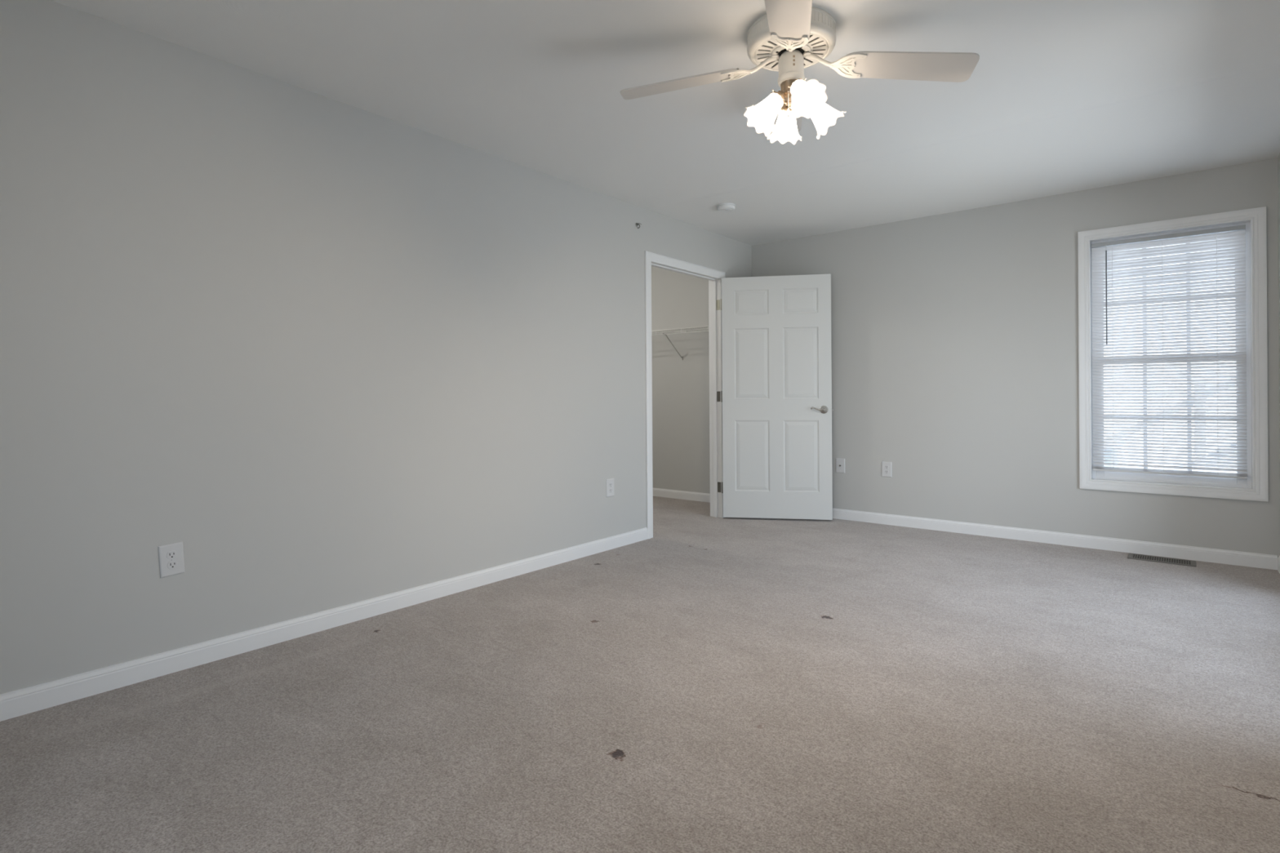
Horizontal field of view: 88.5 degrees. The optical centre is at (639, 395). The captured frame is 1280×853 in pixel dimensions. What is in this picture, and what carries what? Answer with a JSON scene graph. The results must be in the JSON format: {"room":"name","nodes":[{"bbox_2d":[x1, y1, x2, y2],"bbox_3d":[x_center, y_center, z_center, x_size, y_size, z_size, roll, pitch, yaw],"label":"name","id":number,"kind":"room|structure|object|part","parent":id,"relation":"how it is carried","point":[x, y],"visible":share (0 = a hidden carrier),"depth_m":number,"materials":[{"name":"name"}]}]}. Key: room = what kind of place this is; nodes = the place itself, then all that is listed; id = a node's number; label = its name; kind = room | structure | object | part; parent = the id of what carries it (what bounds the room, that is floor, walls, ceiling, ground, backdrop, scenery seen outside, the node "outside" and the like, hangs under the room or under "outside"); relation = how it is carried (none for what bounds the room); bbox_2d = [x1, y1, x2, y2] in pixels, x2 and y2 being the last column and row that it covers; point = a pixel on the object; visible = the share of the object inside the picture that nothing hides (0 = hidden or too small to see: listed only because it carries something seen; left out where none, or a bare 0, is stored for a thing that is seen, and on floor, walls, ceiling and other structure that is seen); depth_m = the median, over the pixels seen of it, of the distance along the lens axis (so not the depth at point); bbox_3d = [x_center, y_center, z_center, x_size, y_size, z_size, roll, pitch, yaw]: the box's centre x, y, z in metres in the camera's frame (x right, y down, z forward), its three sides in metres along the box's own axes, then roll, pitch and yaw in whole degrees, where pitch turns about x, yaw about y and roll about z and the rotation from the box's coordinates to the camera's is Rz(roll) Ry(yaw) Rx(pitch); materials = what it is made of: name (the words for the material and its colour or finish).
{"room":"empty bedroom","nodes":[
{"label":"empty bedroom","id":0,"kind":"room"},
{"bbox_2d":[0,0,751,694],"bbox_3d":[-1.120,-0.155,3.503,0.115,2.440,6.752,0,0,39],"label":"wall","id":1,"kind":"structure","parent":0,"point":[334,353],"depth_m":2.81,"materials":[{"name":"grey paint"}]},
{"bbox_2d":[158,542,185,577],"bbox_3d":[-1.810,0.635,2.542,0.007,0.126,0.087,0,0,39],"label":"wall outlet","id":2,"kind":"object","parent":1,"relation":"attached to","point":[171,561],"visible":1,"depth_m":2.54,"materials":[{"name":"white plastic"}]},
{"bbox_2d":[166,551,177,559],"bbox_3d":[-1.809,0.616,2.540,0.003,0.029,0.034,0,0,39],"label":"receptacle","id":3,"kind":"object","parent":2,"relation":"attached to","point":[170,554],"depth_m":2.54,"materials":[{"name":"white plastic"}]},
{"bbox_2d":[167,560,177,568],"bbox_3d":[-1.807,0.655,2.542,0.003,0.029,0.034,0,0,39],"label":"receptacle","id":4,"kind":"object","parent":2,"relation":"attached to","point":[171,564],"depth_m":2.54,"materials":[{"name":"white plastic"}]},
{"bbox_2d":[0,527,648,721],"bbox_3d":[-1.062,1.022,3.462,0.013,0.085,6.752,0,0,39],"label":"baseboard","id":5,"kind":"structure","parent":1,"relation":"attached to","point":[17,703],"depth_m":2.79,"materials":[{"name":"white paint"}]},
{"bbox_2d":[606,478,613,497],"bbox_3d":[-0.204,0.636,4.536,0.007,0.122,0.080,0,0,39],"label":"wall outlet","id":6,"kind":"object","parent":1,"relation":"attached to","point":[610,482],"visible":1,"depth_m":4.53,"materials":[{"name":"white plastic"}]},
{"bbox_2d":[644,250,832,538],"bbox_3d":[0.707,-0.009,5.434,1.696,2.124,0.652,0,0,-22],"label":"door","id":7,"kind":"structure","parent":1,"relation":"in","point":[771,409],"depth_m":5.53,"materials":[{"name":"white paint"}]},
{"bbox_3d":[0.396,-0.007,5.277,0.018,2.124,1.112,0,0,39],"label":"casing","id":8,"kind":"part","parent":7,"relation":"part of","materials":[{"name":"white paint"}]},
{"bbox_3d":[1.485,0.117,5.442,0.145,0.067,0.056,0,0,10],"label":"handle","id":9,"kind":"part","parent":7,"relation":"part of","materials":[{"name":"silver metal"}]},
{"bbox_2d":[0,496,1279,852],"bbox_3d":[-0.390,1.090,2.998,5.620,0.060,7.102,0,0,39],"label":"floor","id":10,"kind":"structure","parent":0,"point":[705,683],"depth_m":2.14,"materials":[{"name":"beige carpet"}]},
{"bbox_2d":[1127,552,1196,567],"bbox_3d":[3.278,1.032,4.135,0.336,0.007,0.156,0,0,39],"label":"floor vent","id":11,"kind":"object","parent":10,"relation":"in","point":[1131,556],"visible":1,"depth_m":4.13,"materials":[{"name":"brown metal"}]},
{"bbox_2d":[51,0,1279,245],"bbox_3d":[-0.406,-1.430,2.998,5.620,0.100,7.102,0,0,39],"label":"ceiling","id":12,"kind":"structure","parent":0,"point":[1060,96],"depth_m":2.97,"materials":[{"name":"white paint"}]},
{"bbox_2d":[716,202,735,212],"bbox_3d":[0.629,-1.367,4.796,0.134,0.040,0.134,0,0,39],"label":"smoke detector","id":13,"kind":"object","parent":12,"relation":"attached to","point":[722,207],"visible":1,"depth_m":4.75,"materials":[{"name":"plastic"}]},
{"bbox_2d":[620,0,979,144],"bbox_3d":[0.564,-1.185,2.492,1.041,0.402,0.995,0,0,-35],"label":"ceiling fan","id":14,"kind":"object","parent":12,"relation":"attached to","point":[793,36],"visible":1,"depth_m":2.45,"materials":[{"name":"white metal"}]},
{"bbox_3d":[0.155,-1.212,2.565,0.459,0.082,0.148,0,0,8],"label":"fan blade","id":15,"kind":"part","parent":14,"relation":"part of","materials":[{"name":"white wood"}]},
{"bbox_3d":[0.467,-1.061,2.461,0.149,0.155,0.136,0,0,0],"label":"lamp shade","id":16,"kind":"part","parent":14,"relation":"part of","materials":[{"name":"white glass"}]},
{"bbox_3d":[0.483,-1.078,2.472,0.050,0.054,0.045,0,0,0],"label":"light bulb","id":17,"kind":"part","parent":14,"relation":"part of","materials":[{"name":"white glass"}]},
{"bbox_3d":[0.521,-1.132,2.485,0.064,0.075,0.074,0,0,0],"label":"lamp arm","id":18,"kind":"part","parent":14,"relation":"part of","materials":[{"name":"gold metal"}]},
{"bbox_3d":[0.575,-1.064,2.627,0.130,0.155,0.143,0,0,37],"label":"lamp shade","id":19,"kind":"part","parent":14,"relation":"part of","materials":[{"name":"white glass"}]},
{"bbox_3d":[0.574,-1.136,2.565,0.069,0.072,0.068,0,0,43],"label":"lamp arm","id":20,"kind":"part","parent":14,"relation":"part of","materials":[{"name":"gold metal"}]},
{"bbox_3d":[0.651,-1.243,2.916,0.147,0.037,0.461,0,0,10],"label":"fan blade","id":21,"kind":"part","parent":14,"relation":"part of","materials":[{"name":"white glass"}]},
{"bbox_3d":[0.559,-1.093,2.463,0.009,0.103,0.023,0,0,35],"label":"pull chain","id":22,"kind":"part","parent":14,"relation":"part of","materials":[{"name":"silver metal"}]},
{"bbox_3d":[0.468,-1.214,2.086,0.147,0.082,0.459,0,0,13],"label":"fan blade","id":23,"kind":"part","parent":14,"relation":"part of","materials":[{"name":"white wood"}]},
{"bbox_3d":[0.573,-1.308,2.497,0.276,0.001,0.276,0,0,0],"label":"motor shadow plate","id":24,"kind":"part","parent":14,"relation":"part of","materials":[{"name":"white metal"}]},
{"bbox_3d":[0.573,-1.306,2.497,0.272,0.004,0.272,0,0,0],"label":"vent plate","id":25,"kind":"part","parent":14,"relation":"part of","materials":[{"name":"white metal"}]},
{"bbox_3d":[0.584,-1.146,2.446,0.074,0.060,0.059,0,0,0],"label":"lamp arm","id":26,"kind":"part","parent":14,"relation":"part of","materials":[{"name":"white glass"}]},
{"bbox_3d":[0.597,-1.106,2.404,0.045,0.052,0.052,0,0,0],"label":"light bulb","id":27,"kind":"part","parent":14,"relation":"part of","materials":[{"name":"white glass"}]},
{"bbox_3d":[0.607,-1.089,2.388,0.136,0.153,0.152,0,0,0],"label":"lamp shade","id":28,"kind":"part","parent":14,"relation":"part of","materials":[{"name":"white glass"}]},
{"bbox_3d":[0.710,-1.065,2.532,0.153,0.153,0.137,0,0,0],"label":"lamp shade","id":29,"kind":"part","parent":14,"relation":"part of","materials":[{"name":"white glass"}]},
{"bbox_3d":[0.993,-1.218,2.429,0.459,0.082,0.147,0,0,8],"label":"fan blade","id":30,"kind":"part","parent":14,"relation":"part of","materials":[{"name":"white wood"}]},
{"bbox_2d":[651,266,710,493],"bbox_3d":[-0.443,-0.160,5.929,1.874,2.440,2.480,0,0,39],"label":"wall","id":31,"kind":"structure","parent":0,"point":[681,460],"depth_m":6.70,"materials":[{"name":"grey paint"}]},
{"bbox_2d":[651,325,708,359],"bbox_3d":[0.213,-0.508,6.665,1.734,0.297,0.307,0,0,39],"label":"wire shelf","id":32,"kind":"object","parent":31,"relation":"attached to","point":[661,332],"visible":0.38,"depth_m":6.50,"materials":[{"name":"metal"}]},
{"bbox_2d":[653,488,710,502],"bbox_3d":[-0.396,1.017,5.897,1.774,0.085,2.280,0,0,39],"label":"baseboard","id":33,"kind":"structure","parent":31,"relation":"attached to","point":[689,495],"depth_m":6.68,"materials":[{"name":"white paint"}]},
{"bbox_2d":[751,157,1279,557],"bbox_3d":[2.448,-0.179,5.038,3.746,2.440,0.115,0,0,39],"label":"wall","id":34,"kind":"structure","parent":0,"point":[955,356],"depth_m":4.84,"materials":[{"name":"grey paint"}]},
{"bbox_2d":[835,457,844,473],"bbox_3d":[1.694,0.593,5.565,0.080,0.122,0.016,0,0,39],"label":"cable plate","id":35,"kind":"object","parent":34,"relation":"attached to","point":[840,463],"visible":1,"depth_m":5.57,"materials":[{"name":"white plastic"}]},
{"bbox_2d":[881,461,892,477],"bbox_3d":[1.998,0.598,5.326,0.080,0.122,0.007,0,0,39],"label":"wall outlet","id":36,"kind":"object","parent":34,"relation":"attached to","point":[886,466],"visible":1,"depth_m":5.32,"materials":[{"name":"white plastic"}]},
{"bbox_2d":[832,508,1277,569],"bbox_3d":[2.415,0.999,4.988,3.490,0.085,0.013,0,0,39],"label":"baseboard","id":37,"kind":"structure","parent":34,"relation":"attached to","point":[1160,549],"depth_m":4.52,"materials":[{"name":"white paint"}]},
{"bbox_2d":[1078,206,1268,502],"bbox_3d":[3.416,-0.245,4.265,0.938,1.757,0.164,0,0,39],"label":"window","id":38,"kind":"structure","parent":34,"relation":"in","point":[1255,487],"depth_m":4.11,"materials":[{"name":"white paint"}]},
{"bbox_2d":[1091,224,1247,479],"bbox_3d":[3.386,-0.263,4.240,0.774,1.546,0.036,0,0,39],"label":"window blind","id":39,"kind":"object","parent":38,"relation":"attached to","point":[1215,392],"visible":1,"depth_m":4.22,"materials":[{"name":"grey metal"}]},
{"bbox_3d":[3.394,0.502,4.244,0.774,0.014,0.024,0,0,39],"label":"rail","id":40,"kind":"part","parent":39,"relation":"part of","materials":[{"name":"white plastic"}]},
{"bbox_3d":[3.441,-0.626,4.300,0.760,0.828,0.032,0,0,39],"label":"sash","id":41,"kind":"part","parent":38,"relation":"part of","materials":[{"name":"white plastic"}]},
{"bbox_3d":[3.424,0.150,4.272,0.760,0.805,0.032,0,0,39],"label":"sash","id":42,"kind":"part","parent":38,"relation":"part of","materials":[{"name":"white plastic"}]},
{"bbox_2d":[1277,153,1279,465],"bbox_3d":[1.708,-0.174,1.225,0.115,2.440,6.752,0,0,39],"label":"wall","id":43,"kind":"structure","parent":0,"point":[1278,157],"depth_m":3.87,"materials":[{"name":"grey paint"}]},
{"bbox_2d":[1277,555,1279,573],"bbox_3d":[1.666,1.004,1.265,0.013,0.085,6.752,0,0,39],"label":"baseboard","id":44,"kind":"structure","parent":43,"relation":"attached to","point":[1278,557],"depth_m":3.84,"materials":[{"name":"white paint"}]},
{"label":"outside","id":45,"kind":"structure","parent":0,"visible":0},
{"bbox_2d":[1118,466,1173,471],"bbox_3d":[16.023,4.002,19.860,60.000,0.100,38.998,0,0,39],"label":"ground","id":46,"kind":"structure","parent":45,"point":[1128,467],"depth_m":35.17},
{"bbox_2d":[1104,437,1126,466],"bbox_3d":[6.777,2.353,10.348,1.350,3.320,1.800,0,0,39],"label":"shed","id":47,"kind":"object","parent":46,"relation":"on","point":[1104,437],"visible":0.04,"depth_m":9.40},
{"bbox_2d":[1104,377,1236,475],"bbox_3d":[6.389,1.281,7.252,4.540,5.468,1.100,0,0,39],"label":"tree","id":48,"kind":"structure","parent":46,"relation":"on","point":[1175,469],"depth_m":6.94,"materials":[{"name":"grey plant"}]},
{"bbox_3d":[6.031,-0.041,6.930,4.400,2.818,0.080,0,0,39],"label":"handrail","id":49,"kind":"part","parent":48,"relation":"part of","materials":[{"name":"white"}]},
{"bbox_3d":[5.947,1.942,6.969,0.090,4.152,0.100,0,0,39],"label":"post","id":50,"kind":"part","parent":48,"relation":"part of","materials":[{"name":"white"}]}
]}

